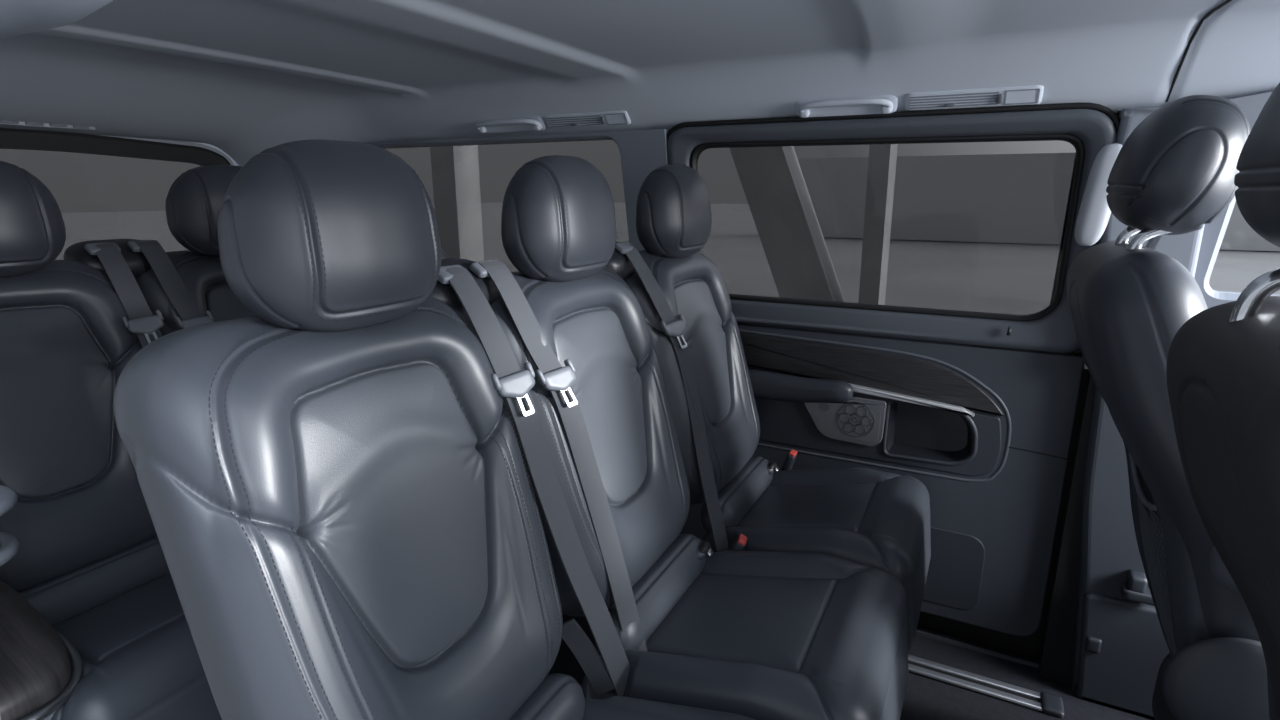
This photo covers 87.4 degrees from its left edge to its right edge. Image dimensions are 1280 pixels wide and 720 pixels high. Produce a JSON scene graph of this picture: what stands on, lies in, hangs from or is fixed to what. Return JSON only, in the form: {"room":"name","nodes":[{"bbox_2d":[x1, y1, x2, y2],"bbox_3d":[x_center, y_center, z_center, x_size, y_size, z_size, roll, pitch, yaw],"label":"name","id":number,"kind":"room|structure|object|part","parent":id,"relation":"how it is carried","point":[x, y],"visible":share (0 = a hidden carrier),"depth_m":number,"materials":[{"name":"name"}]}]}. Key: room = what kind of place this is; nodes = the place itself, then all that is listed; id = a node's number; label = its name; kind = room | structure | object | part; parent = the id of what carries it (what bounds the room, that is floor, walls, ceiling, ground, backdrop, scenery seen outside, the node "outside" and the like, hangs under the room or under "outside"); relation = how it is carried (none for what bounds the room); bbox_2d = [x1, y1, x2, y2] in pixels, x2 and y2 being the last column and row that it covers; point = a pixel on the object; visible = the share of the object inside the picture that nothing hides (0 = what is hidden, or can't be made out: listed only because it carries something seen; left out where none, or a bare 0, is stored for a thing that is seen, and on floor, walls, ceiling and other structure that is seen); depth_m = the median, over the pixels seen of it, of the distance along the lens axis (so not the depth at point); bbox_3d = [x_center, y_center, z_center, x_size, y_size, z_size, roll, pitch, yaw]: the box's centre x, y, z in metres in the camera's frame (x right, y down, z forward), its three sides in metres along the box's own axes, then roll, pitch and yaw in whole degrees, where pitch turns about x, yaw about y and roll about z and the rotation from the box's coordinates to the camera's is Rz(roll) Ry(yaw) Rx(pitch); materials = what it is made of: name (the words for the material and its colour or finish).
{"room":"vehicle interior","nodes":[
{"label":"vehicle interior","id":0,"kind":"room"},
{"bbox_2d":[101,135,238,165],"bbox_3d":[-1.782,-0.096,2.049,0.083,1.440,1.520,7,16,27],"label":"wall","id":1,"kind":"structure","parent":0,"point":[203,145],"depth_m":2.31,"materials":[{"name":"grey plastic"}]},
{"bbox_2d":[0,149,200,259],"bbox_3d":[-1.786,-0.435,1.966,0.025,0.419,1.159,7,16,27],"label":"window","id":2,"kind":"structure","parent":1,"relation":"in","point":[98,197],"depth_m":2.12,"materials":[{"name":"clear glass"}]},
{"bbox_2d":[0,128,230,165],"bbox_3d":[-1.769,-0.433,1.957,0.062,0.459,1.199,7,16,27],"label":"trim","id":3,"kind":"structure","parent":1,"relation":"attached to","point":[24,139],"depth_m":2.07,"materials":[{"name":"black plastic"}]},
{"bbox_2d":[0,0,1279,165],"bbox_3d":[-0.111,-0.447,1.063,3.850,0.297,1.446,7,16,27],"label":"ceiling","id":4,"kind":"structure","parent":0,"point":[243,79],"depth_m":1.33,"materials":[{"name":"grey fabric"}]},
{"bbox_2d":[0,120,94,129],"bbox_3d":[-1.740,-0.603,1.666,0.025,0.014,0.660,7,16,27],"label":"recessed light","id":5,"kind":"object","parent":4,"relation":"in","point":[2,122],"visible":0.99,"depth_m":1.84,"materials":[{"name":"grey plastic"}]},
{"bbox_2d":[475,116,544,133],"bbox_3d":[-0.375,-0.665,1.890,0.242,0.041,0.045,7,16,27],"label":"handle","id":6,"kind":"object","parent":4,"relation":"attached to","point":[521,124],"visible":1,"depth_m":1.89,"materials":[{"name":"grey plastic"}]},
{"bbox_2d":[544,111,630,128],"bbox_3d":[-0.135,-0.636,1.779,0.266,0.035,0.030,7,16,27],"label":"outlet","id":7,"kind":"object","parent":4,"relation":"attached to","point":[609,118],"visible":1,"depth_m":1.76,"materials":[{"name":"grey plastic"}]},
{"bbox_2d":[795,95,897,117],"bbox_3d":[0.449,-0.560,1.474,0.220,0.041,0.045,7,16,27],"label":"handle","id":8,"kind":"object","parent":4,"relation":"attached to","point":[885,104],"visible":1,"depth_m":1.47,"materials":[{"name":"grey plastic"}]},
{"bbox_2d":[905,85,1043,110],"bbox_3d":[0.677,-0.533,1.369,0.251,0.035,0.030,7,16,27],"label":"outlet","id":9,"kind":"object","parent":4,"relation":"attached to","point":[1018,95],"visible":1,"depth_m":1.35,"materials":[{"name":"grey plastic"}]},
{"bbox_2d":[547,614,1152,719],"bbox_3d":[-0.089,0.857,1.381,3.900,0.040,1.600,7,16,27],"label":"floor","id":10,"kind":"structure","parent":0,"point":[924,698],"depth_m":1.60,"materials":[{"name":"carpet"}]},
{"bbox_2d":[0,580,82,719],"bbox_3d":[-0.958,0.651,0.999,0.423,0.663,0.182,7,16,27],"label":"console","id":11,"kind":"object","parent":10,"relation":"on","point":[41,668],"visible":0.98,"depth_m":0.89,"materials":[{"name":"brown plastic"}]},
{"bbox_2d":[0,161,221,719],"bbox_3d":[-0.902,0.262,1.196,0.698,1.205,0.535,7,16,27],"label":"passenger seat","id":12,"kind":"object","parent":10,"relation":"on","point":[89,559],"visible":0.61,"depth_m":1.18,"materials":[{"name":"black leather"}]},
{"bbox_3d":[-1.105,0.109,1.214,0.154,0.580,0.444,-10,8,30],"label":"backrest","id":13,"kind":"part","parent":12,"relation":"part of","materials":[{"name":"grey leather"}]},
{"bbox_2d":[96,243,163,346],"bbox_3d":[-0.960,0.128,1.379,0.328,0.720,0.077,4,15,14],"label":"belt","id":14,"kind":"object","parent":12,"relation":"attached to","point":[142,322],"visible":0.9,"depth_m":1.32,"materials":[{"name":"grey fabric"}]},
{"bbox_2d":[51,573,221,719],"bbox_3d":[-0.816,0.532,1.166,0.463,0.272,0.442,-8,9,30],"label":"cushion","id":15,"kind":"object","parent":12,"relation":"on","point":[131,634],"depth_m":0.99,"materials":[{"name":"grey leather"}]},
{"bbox_2d":[135,165,254,335],"bbox_3d":[-0.696,0.165,1.581,0.698,1.205,0.528,7,16,27],"label":"passenger seat","id":16,"kind":"object","parent":10,"relation":"on","point":[194,200],"visible":0.16,"depth_m":1.44,"materials":[{"name":"black leather"}]},
{"bbox_2d":[134,240,213,328],"bbox_3d":[-0.927,0.113,1.453,0.321,0.732,0.060,4,15,16],"label":"belt","id":17,"kind":"object","parent":16,"relation":"attached to","point":[159,261],"visible":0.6,"depth_m":1.40,"materials":[{"name":"grey fabric"}]},
{"bbox_3d":[-0.897,0.011,1.601,0.154,0.580,0.444,-10,8,30],"label":"backrest","id":18,"kind":"part","parent":16,"relation":"part of","materials":[{"name":"grey leather"}]},
{"bbox_2d":[114,139,754,719],"bbox_3d":[-0.095,0.366,0.790,0.698,1.202,0.535,7,16,27],"label":"passenger seat","id":19,"kind":"object","parent":10,"relation":"on","point":[334,480],"visible":0.96,"depth_m":0.69,"materials":[{"name":"grey leather"}]},
{"bbox_3d":[-0.297,0.212,0.807,0.154,0.580,0.444,-10,8,30],"label":"backrest","id":20,"kind":"part","parent":19,"relation":"part of","materials":[{"name":"grey leather"}]},
{"bbox_2d":[446,266,629,695],"bbox_3d":[-0.153,0.231,0.972,0.328,0.720,0.077,4,15,14],"label":"belt","id":21,"kind":"object","parent":19,"relation":"attached to","point":[511,383],"visible":0.96,"depth_m":0.94,"materials":[{"name":"grey fabric"}]},
{"bbox_2d":[562,618,613,695],"bbox_3d":[-0.082,0.452,1.018,0.095,0.125,0.006,4,15,15],"label":"strap","id":22,"kind":"object","parent":19,"relation":"attached to","point":[592,664],"visible":0.92,"depth_m":1.01,"materials":[{"name":"grey fabric"}]},
{"bbox_2d":[583,696,754,719],"bbox_3d":[-0.009,0.635,0.758,0.463,0.272,0.442,-8,9,30],"label":"cushion","id":23,"kind":"object","parent":19,"relation":"on","point":[616,707],"depth_m":0.91,"materials":[{"name":"grey leather"}]},
{"bbox_2d":[467,155,908,719],"bbox_3d":[0.112,0.268,1.173,0.698,1.205,0.528,7,16,27],"label":"passenger seat","id":24,"kind":"object","parent":10,"relation":"on","point":[757,635],"visible":0.82,"depth_m":1.09,"materials":[{"name":"black leather"}]},
{"bbox_2d":[468,260,647,651],"bbox_3d":[-0.119,0.216,1.045,0.321,0.732,0.060,4,15,16],"label":"belt","id":25,"kind":"object","parent":24,"relation":"attached to","point":[555,378],"visible":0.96,"depth_m":1.01,"materials":[{"name":"grey fabric"}]},
{"bbox_3d":[-0.090,0.114,1.194,0.154,0.580,0.444,-10,8,30],"label":"backrest","id":26,"kind":"part","parent":24,"relation":"part of","materials":[{"name":"grey leather"}]},
{"bbox_2d":[728,534,746,550],"bbox_3d":[0.170,0.406,1.365,0.091,0.112,0.036,4,15,16],"label":"belt buckle","id":27,"kind":"object","parent":24,"relation":"on","point":[739,543],"visible":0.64,"depth_m":1.33,"materials":[{"name":"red plastic"}]},
{"bbox_2d":[581,550,908,719],"bbox_3d":[0.199,0.537,1.145,0.463,0.272,0.442,-8,9,30],"label":"cushion","id":28,"kind":"object","parent":24,"relation":"on","point":[757,635],"depth_m":1.04,"materials":[{"name":"grey leather"}]},
{"bbox_2d":[623,165,930,651],"bbox_3d":[0.310,0.175,1.541,0.697,1.205,0.485,7,16,27],"label":"passenger seat","id":29,"kind":"object","parent":10,"relation":"on","point":[874,518],"visible":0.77,"depth_m":1.47,"materials":[{"name":"black leather"}]},
{"bbox_2d":[625,244,728,551],"bbox_3d":[0.066,0.092,1.403,0.292,0.658,0.090,7,16,27],"label":"belt","id":30,"kind":"object","parent":29,"relation":"attached to","point":[673,328],"visible":0.94,"depth_m":1.39,"materials":[{"name":"grey fabric"}]},
{"bbox_3d":[0.118,0.016,1.581,0.154,0.580,0.444,-10,8,30],"label":"backrest","id":31,"kind":"part","parent":29,"relation":"part of","materials":[{"name":"grey leather"}]},
{"bbox_2d":[781,449,797,470],"bbox_3d":[0.371,0.291,1.753,0.071,0.124,0.036,7,16,27],"label":"belt buckle","id":32,"kind":"object","parent":29,"relation":"on","point":[790,459],"visible":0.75,"depth_m":1.72,"materials":[{"name":"grey plastic"}]},
{"bbox_3d":[0.392,0.074,1.724,0.300,0.072,0.052,7,16,27],"label":"armrest","id":33,"kind":"part","parent":29,"relation":"part of","materials":[{"name":"grey leather"}]},
{"bbox_2d":[700,467,930,651],"bbox_3d":[0.407,0.439,1.532,0.463,0.272,0.442,-8,9,30],"label":"cushion","id":34,"kind":"object","parent":29,"relation":"on","point":[874,518],"depth_m":1.42,"materials":[{"name":"grey leather"}]},
{"bbox_2d":[908,654,1063,717],"bbox_3d":[0.005,0.670,2.010,2.162,0.016,0.064,7,16,27],"label":"rail","id":35,"kind":"object","parent":10,"relation":"on","point":[1043,702],"visible":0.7,"depth_m":1.59,"materials":[{"name":"silver metal"}]},
{"bbox_2d":[1067,95,1269,719],"bbox_3d":[1.030,0.282,0.965,0.782,1.279,0.532,7,16,27],"label":"seat","id":36,"kind":"object","parent":10,"relation":"on","point":[1175,172],"visible":0.83,"depth_m":0.90,"materials":[{"name":"grey leather"}]},
{"bbox_3d":[0.795,-0.185,1.073,0.062,0.088,0.017,7,16,27],"label":"headrest post","id":37,"kind":"part","parent":36,"relation":"part of","materials":[{"name":"silver metal"}]},
{"bbox_3d":[0.739,-0.159,0.970,0.062,0.088,0.017,7,16,27],"label":"headrest post","id":38,"kind":"part","parent":36,"relation":"part of","materials":[{"name":"silver metal"}]},
{"bbox_3d":[0.869,0.203,1.062,0.185,0.800,0.470,-19,3,31],"label":"backrest","id":39,"kind":"part","parent":36,"relation":"part of","materials":[{"name":"grey leather"}]},
{"bbox_3d":[1.159,0.718,1.036,0.520,0.260,0.470,7,16,27],"label":"seat","id":40,"kind":"part","parent":36,"relation":"part of","materials":[{"name":"black leather"}]},
{"bbox_3d":[0.856,0.267,0.780,0.300,0.080,0.060,7,16,27],"label":"armrest","id":41,"kind":"part","parent":36,"relation":"part of","materials":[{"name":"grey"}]},
{"bbox_2d":[1166,83,1279,719],"bbox_3d":[0.817,0.402,0.476,0.782,1.287,0.545,7,16,27],"label":"seat","id":42,"kind":"object","parent":10,"relation":"on","point":[1223,367],"visible":1,"depth_m":0.53,"materials":[{"name":"grey leather"}]},
{"bbox_3d":[0.634,0.348,0.538,0.185,0.800,0.470,-19,3,31],"label":"backrest","id":43,"kind":"part","parent":42,"relation":"part of","materials":[{"name":"grey leather"}]},
{"bbox_3d":[0.536,-0.043,0.562,0.062,0.088,0.017,7,16,27],"label":"headrest post","id":44,"kind":"part","parent":42,"relation":"part of","materials":[{"name":"silver metal"}]},
{"bbox_2d":[918,113,1118,658],"bbox_3d":[0.545,0.034,1.702,4.550,1.440,0.144,7,16,27],"label":"wall","id":45,"kind":"structure","parent":0,"point":[1030,645],"depth_m":1.70,"materials":[{"name":"black plastic"}]},
{"bbox_2d":[383,139,628,271],"bbox_3d":[-0.645,-0.471,2.182,1.415,0.443,0.092,7,16,27],"label":"window","id":46,"kind":"structure","parent":45,"relation":"in","point":[466,186],"depth_m":2.08,"materials":[{"name":"clear glass"}]},
{"bbox_2d":[366,129,668,250],"bbox_3d":[-0.682,-0.455,2.203,1.755,0.499,0.152,7,16,27],"label":"trim","id":47,"kind":"structure","parent":45,"relation":"attached to","point":[642,152],"depth_m":1.78,"materials":[{"name":"grey plastic"}]},
{"bbox_2d":[667,102,1119,635],"bbox_3d":[0.529,0.044,1.681,1.002,1.240,0.149,7,16,27],"label":"door","id":48,"kind":"structure","parent":45,"relation":"in","point":[980,409],"depth_m":1.62,"materials":[{"name":"grey plastic"}]},
{"bbox_3d":[0.487,0.139,1.764,0.827,0.214,0.006,7,16,27],"label":"carrier panel","id":49,"kind":"part","parent":48,"relation":"part of","materials":[{"name":"grey plastic"}]},
{"bbox_2d":[696,140,1077,315],"bbox_3d":[0.524,-0.316,1.597,0.863,0.402,0.084,7,16,27],"label":"window","id":50,"kind":"structure","parent":48,"relation":"attached to","point":[976,226],"depth_m":1.56,"materials":[{"name":"clear glass"}]},
{"bbox_3d":[0.573,0.504,1.811,0.630,0.210,0.005,7,16,27],"label":"panel","id":51,"kind":"part","parent":48,"relation":"part of","materials":[{"name":"grey plastic"}]},
{"bbox_2d":[916,630,1038,667],"bbox_3d":[0.573,0.707,1.873,1.060,0.010,0.006,7,16,27],"label":"trim","id":52,"kind":"structure","parent":45,"relation":"attached to","point":[920,633],"depth_m":1.72,"materials":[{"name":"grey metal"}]},
{"bbox_2d":[1038,372,1094,685],"bbox_3d":[1.008,0.386,1.533,0.070,0.800,0.040,7,16,27],"label":"trim","id":53,"kind":"structure","parent":45,"relation":"attached to","point":[1057,650],"depth_m":1.55,"materials":[{"name":"black plastic"}]},
{"bbox_2d":[1085,636,1101,653],"bbox_3d":[1.029,0.647,1.521,0.028,0.036,0.012,7,16,27],"label":"socket","id":54,"kind":"object","parent":45,"relation":"attached to","point":[1093,645],"visible":1,"depth_m":1.52,"materials":[{"name":"grey plastic"}]},
{"bbox_2d":[1075,144,1121,245],"bbox_3d":[0.878,-0.314,1.281,0.062,0.190,0.036,7,16,27],"label":"handle","id":55,"kind":"object","parent":45,"relation":"attached to","point":[1094,213],"visible":0.7,"depth_m":1.27,"materials":[{"name":"grey plastic"}]},
{"bbox_2d":[1071,353,1169,719],"bbox_3d":[1.165,0.402,1.450,0.460,0.809,0.106,7,16,27],"label":"trim","id":56,"kind":"structure","parent":45,"relation":"attached to","point":[1123,676],"depth_m":1.49,"materials":[{"name":"grey plastic"}]},
{"bbox_2d":[1120,570,1153,605],"bbox_3d":[1.088,0.493,1.450,0.072,0.057,0.040,7,16,27],"label":"anchor","id":57,"kind":"object","parent":45,"relation":"attached to","point":[1135,588],"visible":0.79,"depth_m":1.44,"materials":[{"name":"grey plastic"}]},
{"bbox_2d":[1100,107,1204,276],"bbox_3d":[1.015,-0.237,1.343,0.176,0.500,0.150,7,16,27],"label":"trim","id":58,"kind":"structure","parent":45,"relation":"attached to","point":[1185,248],"depth_m":1.28,"materials":[{"name":"grey plastic"}]},
{"bbox_2d":[1165,0,1231,101],"bbox_3d":[0.726,-0.392,0.639,0.010,0.126,1.348,6,15,22],"label":"trim","id":59,"kind":"structure","parent":45,"relation":"attached to","point":[1212,11],"depth_m":1.15,"materials":[{"name":"black rubber"}]},
{"bbox_2d":[1194,92,1279,307],"bbox_3d":[1.500,-0.229,1.078,1.044,0.454,0.139,7,16,27],"label":"trim","id":60,"kind":"structure","parent":45,"relation":"attached to","point":[1214,232],"depth_m":1.28,"materials":[{"name":"grey plastic"}]},
{"bbox_3d":[-1.457,0.214,1.111,1.570,1.380,0.142,7,16,27],"label":"wall","id":61,"kind":"structure","parent":0,"visible":0},
{"bbox_2d":[0,485,17,515],"bbox_3d":[-0.782,0.172,0.755,0.121,0.020,0.118,7,16,27],"label":"cup holder","id":62,"kind":"object","parent":61,"relation":"attached to","point":[8,496],"visible":1,"depth_m":0.77,"materials":[{"name":"grey plastic"}]},
{"bbox_2d":[0,532,18,565],"bbox_3d":[-0.808,0.236,0.786,0.121,0.020,0.118,7,16,27],"label":"cup holder","id":63,"kind":"object","parent":61,"relation":"attached to","point":[9,544],"visible":1,"depth_m":0.80,"materials":[{"name":"grey plastic"}]},
{"bbox_2d":[0,0,114,39],"bbox_3d":[-1.207,-0.379,0.864,1.900,0.080,0.060,7,16,27],"label":"trim","id":64,"kind":"structure","parent":61,"relation":"attached to","point":[17,17],"depth_m":0.47,"materials":[{"name":"grey fabric"}]},
{"label":"outside","id":65,"kind":"structure","parent":0,"visible":0},
{"bbox_2d":[1209,250,1279,294],"bbox_3d":[9.235,-2.801,17.591,120.000,0.040,120.000,7,16,27],"label":"ground","id":66,"kind":"structure","parent":65,"point":[1233,270],"depth_m":14.18,"materials":[{"name":"grey concrete"}]},
{"bbox_2d":[1219,202,1279,250],"bbox_3d":[13.300,-4.697,19.580,18.000,2.600,1.000,7,16,27],"label":"building","id":67,"kind":"structure","parent":66,"relation":"on","point":[1239,235],"depth_m":17.85,"materials":[{"name":"grey"}]}
]}

